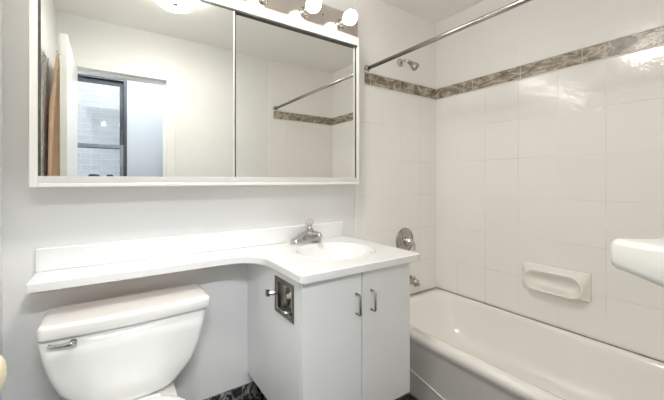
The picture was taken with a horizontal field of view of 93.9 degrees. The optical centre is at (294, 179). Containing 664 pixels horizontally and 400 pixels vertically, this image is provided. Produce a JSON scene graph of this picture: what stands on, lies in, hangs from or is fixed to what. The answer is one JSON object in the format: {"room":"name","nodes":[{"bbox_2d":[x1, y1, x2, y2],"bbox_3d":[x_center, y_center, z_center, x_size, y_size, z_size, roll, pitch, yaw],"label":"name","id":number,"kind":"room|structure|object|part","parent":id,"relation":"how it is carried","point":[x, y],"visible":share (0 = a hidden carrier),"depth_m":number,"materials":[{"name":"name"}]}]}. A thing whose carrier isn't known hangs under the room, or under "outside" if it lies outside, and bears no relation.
{"room":"bathroom","nodes":[
{"label":"bathroom","id":0,"kind":"room"},
{"bbox_2d":[0,0,2,399],"bbox_3d":[-0.690,-0.004,0.391,0.100,2.475,1.680,0,0,-31],"label":"wall","id":1,"kind":"structure","parent":0,"point":[1,1],"depth_m":1.13,"materials":[{"name":"paint"}]},
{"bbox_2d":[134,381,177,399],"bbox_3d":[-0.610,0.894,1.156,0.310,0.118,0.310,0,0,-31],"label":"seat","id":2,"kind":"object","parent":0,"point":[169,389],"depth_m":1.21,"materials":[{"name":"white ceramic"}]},
{"bbox_2d":[3,0,354,399],"bbox_3d":[-0.007,-0.004,1.839,2.762,2.475,0.100,0,0,-31],"label":"wall","id":3,"kind":"structure","parent":0,"point":[34,218],"depth_m":1.32,"materials":[{"name":"paint"}]},
{"bbox_2d":[35,222,342,271],"bbox_3d":[-0.347,0.308,1.566,1.507,0.090,0.018,0,0,-31],"label":"backsplash","id":4,"kind":"structure","parent":3,"relation":"attached to","point":[73,256],"depth_m":1.40,"materials":[{"name":"white stone"}]},
{"bbox_2d":[29,0,359,186],"bbox_3d":[-0.302,-0.416,1.526,1.540,0.885,0.132,0,0,-31],"label":"medicine cabinet","id":5,"kind":"object","parent":3,"relation":"attached to","point":[123,93],"visible":1,"depth_m":1.35,"materials":[{"name":"white"}]},
{"bbox_3d":[-0.925,-0.416,1.092,0.024,0.885,0.030,0,0,-31],"label":"cabinet frame","id":6,"kind":"part","parent":5,"relation":"part of","materials":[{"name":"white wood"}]},
{"bbox_3d":[-0.602,-0.406,1.282,0.718,0.797,0.005,0,0,-31],"label":"mirror door","id":7,"kind":"part","parent":5,"relation":"part of","materials":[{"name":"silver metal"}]},
{"bbox_3d":[-0.271,0.018,1.485,1.502,0.016,0.030,0,0,-31],"label":"cabinet frame","id":8,"kind":"part","parent":5,"relation":"part of","materials":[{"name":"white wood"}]},
{"bbox_3d":[-0.271,-0.835,1.485,1.502,0.048,0.030,0,0,-31],"label":"cabinet frame","id":9,"kind":"part","parent":5,"relation":"part of","materials":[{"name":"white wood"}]},
{"bbox_3d":[0.030,-0.406,1.675,0.780,0.797,0.005,0,0,-31],"label":"mirror door","id":10,"kind":"part","parent":5,"relation":"part of","materials":[{"name":"silver metal"}]},
{"bbox_2d":[240,0,358,37],"bbox_3d":[-0.270,-0.927,1.474,1.533,0.134,0.253,0,0,-31],"label":"vanity light bar","id":11,"kind":"object","parent":5,"relation":"on","point":[311,11],"visible":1,"depth_m":1.69,"materials":[{"name":"silver metal"}]},
{"bbox_2d":[258,0,267,4],"bbox_3d":[-0.151,-0.907,1.525,0.060,0.059,0.046,0,0,-31],"label":"bulb socket","id":12,"kind":"object","parent":11,"relation":"attached to","point":[260,2],"depth_m":1.54,"materials":[{"name":"silver metal"}]},
{"bbox_2d":[299,6,309,18],"bbox_3d":[0.061,-0.907,1.652,0.060,0.059,0.046,0,0,-31],"label":"bulb socket","id":13,"kind":"object","parent":11,"relation":"attached to","point":[304,13],"depth_m":1.66,"materials":[{"name":"silver metal"}]},
{"bbox_3d":[0.094,-0.907,1.597,0.080,0.080,0.090,0,0,-31],"label":"globe bulb","id":14,"kind":"part","parent":11,"relation":"part of","materials":[{"name":"white glass"}]},
{"bbox_2d":[336,19,345,29],"bbox_3d":[0.273,-0.907,1.779,0.060,0.059,0.046,0,0,-31],"label":"bulb socket","id":15,"kind":"object","parent":11,"relation":"attached to","point":[340,25],"depth_m":1.78,"materials":[{"name":"silver metal"}]},
{"bbox_3d":[0.306,-0.907,1.724,0.080,0.080,0.090,0,0,-31],"label":"globe bulb","id":16,"kind":"part","parent":11,"relation":"part of","materials":[{"name":"white glass"}]},
{"bbox_3d":[0.379,-0.416,1.875,0.014,0.885,0.030,0,0,-31],"label":"cabinet frame","id":17,"kind":"part","parent":5,"relation":"part of","materials":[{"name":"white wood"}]},
{"bbox_2d":[203,381,266,399],"bbox_3d":[-0.303,1.155,1.596,1.780,0.155,0.012,0,0,-31],"label":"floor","id":18,"kind":"structure","parent":3,"relation":"attached to","point":[250,391],"depth_m":1.61,"materials":[{"name":"black stone"}]},
{"bbox_2d":[247,263,409,399],"bbox_3d":[0.159,0.703,1.544,0.612,0.631,0.577,0,0,-31],"label":"vanity cabinet","id":19,"kind":"object","parent":3,"relation":"attached to","point":[348,338],"visible":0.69,"depth_m":1.33,"materials":[{"name":"white laminate"}]},
{"bbox_2d":[26,222,419,293],"bbox_3d":[-0.195,0.376,1.332,1.528,0.225,0.575,0,0,-31],"label":"countertop","id":20,"kind":"structure","parent":19,"relation":"on","point":[336,255],"depth_m":1.35,"materials":[{"name":"white stone"}]},
{"bbox_2d":[290,218,322,244],"bbox_3d":[0.070,0.284,1.747,0.181,0.137,0.148,0,0,9],"label":"faucet","id":21,"kind":"object","parent":20,"relation":"on","point":[309,235],"visible":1,"depth_m":1.72,"materials":[{"name":"silver metal"}]},
{"bbox_3d":[0.083,0.242,1.766,0.050,0.044,0.052,0,0,-31],"label":"crystal knob","id":22,"kind":"part","parent":21,"relation":"part of","materials":[{"name":"white plastic"}]},
{"bbox_3d":[0.114,0.310,1.714,0.044,0.053,0.116,0,0,-31],"label":"spout","id":23,"kind":"part","parent":21,"relation":"part of","materials":[{"name":"silver metal"}]},
{"bbox_2d":[293,242,375,259],"bbox_3d":[0.200,0.420,1.561,0.440,0.136,0.363,0,0,-31],"label":"sink","id":24,"kind":"object","parent":20,"relation":"in","point":[316,250],"depth_m":1.69,"materials":[{"name":"white ceramic"}]},
{"bbox_3d":[-0.110,0.703,1.413,0.016,0.631,0.525,0,0,-31],"label":"panel","id":25,"kind":"part","parent":19,"relation":"part of","materials":[{"name":"white laminate"}]},
{"bbox_2d":[265,275,293,323],"bbox_3d":[-0.047,0.496,1.294,0.090,0.154,0.172,0,0,-31],"label":"toilet paper holder","id":26,"kind":"object","parent":19,"relation":"attached to","point":[284,291],"visible":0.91,"depth_m":1.33,"materials":[{"name":"silver metal"}]},
{"bbox_3d":[-0.103,0.491,1.342,0.052,0.028,0.021,0,0,-2],"label":"roller arm","id":27,"kind":"part","parent":26,"relation":"part of","materials":[{"name":"silver metal"}]},
{"bbox_3d":[-0.025,0.496,1.302,0.045,0.118,0.126,0,0,-31],"label":"recess dish","id":28,"kind":"part","parent":26,"relation":"part of","materials":[{"name":"silver metal"}]},
{"bbox_3d":[-0.048,0.496,1.288,0.004,0.154,0.162,0,0,-31],"label":"frame plate","id":29,"kind":"part","parent":26,"relation":"part of","materials":[{"name":"silver metal"}]},
{"bbox_3d":[-0.030,0.531,1.229,0.037,0.020,0.020,0,0,-31],"label":"roller arm","id":30,"kind":"part","parent":26,"relation":"part of","materials":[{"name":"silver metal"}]},
{"bbox_3d":[0.153,0.705,1.251,0.298,0.627,0.018,0,0,-31],"label":"cabinet door","id":31,"kind":"part","parent":19,"relation":"part of","materials":[{"name":"white laminate"}]},
{"bbox_3d":[0.267,0.523,1.290,0.009,0.093,0.032,0,0,-31],"label":"door pull","id":32,"kind":"part","parent":19,"relation":"part of","materials":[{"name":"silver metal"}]},
{"bbox_3d":[0.341,0.523,1.335,0.009,0.093,0.032,0,0,-31],"label":"door pull","id":33,"kind":"part","parent":19,"relation":"part of","materials":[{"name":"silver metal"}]},
{"bbox_3d":[0.417,0.705,1.410,0.306,0.627,0.018,0,0,-31],"label":"cabinet door","id":34,"kind":"part","parent":19,"relation":"part of","materials":[{"name":"white laminate"}]},
{"bbox_2d":[355,0,435,293],"bbox_3d":[0.755,-0.004,2.233,0.850,2.475,0.008,0,0,-31],"label":"tiled wall","id":35,"kind":"structure","parent":0,"point":[396,190],"depth_m":2.22,"materials":[{"name":"tile"}]},
{"bbox_2d":[365,72,435,99],"bbox_3d":[0.791,-0.678,2.247,0.761,0.079,0.006,0,0,-31],"label":"trim","id":36,"kind":"structure","parent":35,"relation":"attached to","point":[370,79],"depth_m":2.21,"materials":[{"name":"tile"}]},
{"bbox_2d":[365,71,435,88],"bbox_3d":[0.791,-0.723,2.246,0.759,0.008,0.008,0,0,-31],"label":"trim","id":37,"kind":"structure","parent":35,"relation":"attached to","point":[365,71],"depth_m":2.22,"materials":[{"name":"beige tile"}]},
{"bbox_2d":[396,228,415,250],"bbox_3d":[0.821,0.443,2.227,0.186,0.186,0.071,0,0,-31],"label":"shower valve","id":38,"kind":"object","parent":35,"relation":"attached to","point":[404,239],"visible":0.94,"depth_m":2.22,"materials":[{"name":"silver metal"}]},
{"bbox_2d":[397,59,418,70],"bbox_3d":[0.808,-0.822,2.188,0.148,0.114,0.058,0,0,42],"label":"sprayer","id":39,"kind":"object","parent":35,"relation":"attached to","point":[414,66],"visible":1,"depth_m":2.16,"materials":[{"name":"silver metal"}]},
{"bbox_2d":[410,275,419,286],"bbox_3d":[0.873,0.739,2.247,0.068,0.077,0.089,0,0,-31],"label":"tub spout","id":40,"kind":"object","parent":35,"relation":"attached to","point":[413,280],"visible":0.84,"depth_m":2.23,"materials":[{"name":"silver metal"}]},
{"bbox_2d":[364,0,531,71],"bbox_3d":[0.878,-0.745,1.402,0.048,0.048,1.544,0,0,-31],"label":"shower curtain rod","id":41,"kind":"object","parent":35,"relation":"attached to","point":[517,3],"visible":1,"depth_m":1.53,"materials":[{"name":"silver metal"}]},
{"bbox_2d":[395,393,416,399],"bbox_3d":[0.632,1.273,0.776,2.762,0.080,2.580,0,0,-31],"label":"floor","id":42,"kind":"structure","parent":0,"point":[407,396],"depth_m":1.75,"materials":[{"name":"black stone"}]},
{"bbox_2d":[36,284,209,399],"bbox_3d":[-0.507,0.860,0.995,0.572,0.747,0.758,0,0,-31],"label":"toilet","id":43,"kind":"object","parent":42,"relation":"on","point":[133,346],"visible":1,"depth_m":1.14,"materials":[{"name":"white ceramic"}]},
{"bbox_3d":[-0.777,0.553,1.031,0.086,0.026,0.032,0,0,-31],"label":"flush lever","id":44,"kind":"part","parent":43,"relation":"part of","materials":[{"name":"silver metal"}]},
{"bbox_3d":[-0.646,0.510,1.227,0.572,0.049,0.218,0,0,-31],"label":"tank lid","id":45,"kind":"part","parent":43,"relation":"part of","materials":[{"name":"ceramic"}]},
{"bbox_3d":[-0.463,0.811,0.911,0.364,0.022,0.470,0,0,-31],"label":"seat","id":46,"kind":"part","parent":43,"relation":"part of","materials":[{"name":"plastic"}]},
{"bbox_2d":[408,287,663,399],"bbox_3d":[1.188,1.041,1.588,0.768,0.384,1.544,0,0,-31],"label":"bathtub","id":47,"kind":"object","parent":42,"relation":"on","point":[462,347],"visible":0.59,"depth_m":1.69,"materials":[{"name":"ceramic"}]},
{"bbox_2d":[380,0,484,23],"bbox_3d":[0.503,-1.292,0.699,3.062,0.100,2.580,0,0,-31],"label":"ceiling","id":48,"kind":"structure","parent":0,"point":[434,11],"depth_m":2.22,"materials":[{"name":"paint"}]},
{"bbox_2d":[436,0,663,361],"bbox_3d":[1.798,-0.004,1.418,0.100,2.475,2.480,0,0,-31],"label":"wall","id":49,"kind":"structure","parent":0,"point":[554,168],"depth_m":1.81,"materials":[{"name":"tile"}]},
{"bbox_2d":[436,24,663,98],"bbox_3d":[1.516,-0.678,1.785,0.006,0.079,1.544,0,0,-31],"label":"trim","id":50,"kind":"structure","parent":49,"relation":"attached to","point":[653,37],"depth_m":1.75,"materials":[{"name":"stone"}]},
{"bbox_2d":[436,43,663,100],"bbox_3d":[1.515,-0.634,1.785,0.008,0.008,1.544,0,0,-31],"label":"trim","id":51,"kind":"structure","parent":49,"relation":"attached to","point":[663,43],"depth_m":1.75,"materials":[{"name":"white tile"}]},
{"bbox_2d":[522,260,590,302],"bbox_3d":[1.481,0.584,1.776,0.076,0.161,0.320,0,0,-31],"label":"soap dish","id":52,"kind":"object","parent":49,"relation":"attached to","point":[553,280],"visible":1,"depth_m":1.75,"materials":[{"name":"white ceramic"}]},
{"bbox_3d":[0.810,-0.004,0.382,2.662,2.475,0.120,0,0,-31],"label":"wall","id":53,"kind":"structure","parent":0,"visible":0},
{"bbox_2d":[0,355,6,391],"bbox_3d":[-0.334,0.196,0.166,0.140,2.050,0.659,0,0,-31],"label":"door knob","id":54,"kind":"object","parent":53,"relation":"in","point":[3,365],"depth_m":0.45,"materials":[{"name":"paint"}]},
{"bbox_2d":[611,238,663,286],"bbox_3d":[0.949,0.199,0.694,0.578,0.124,0.272,0,0,-31],"label":"wall shelf","id":55,"kind":"object","parent":53,"relation":"attached to","point":[643,258],"visible":1,"depth_m":0.67,"materials":[{"name":"white ceramic"}]}
]}

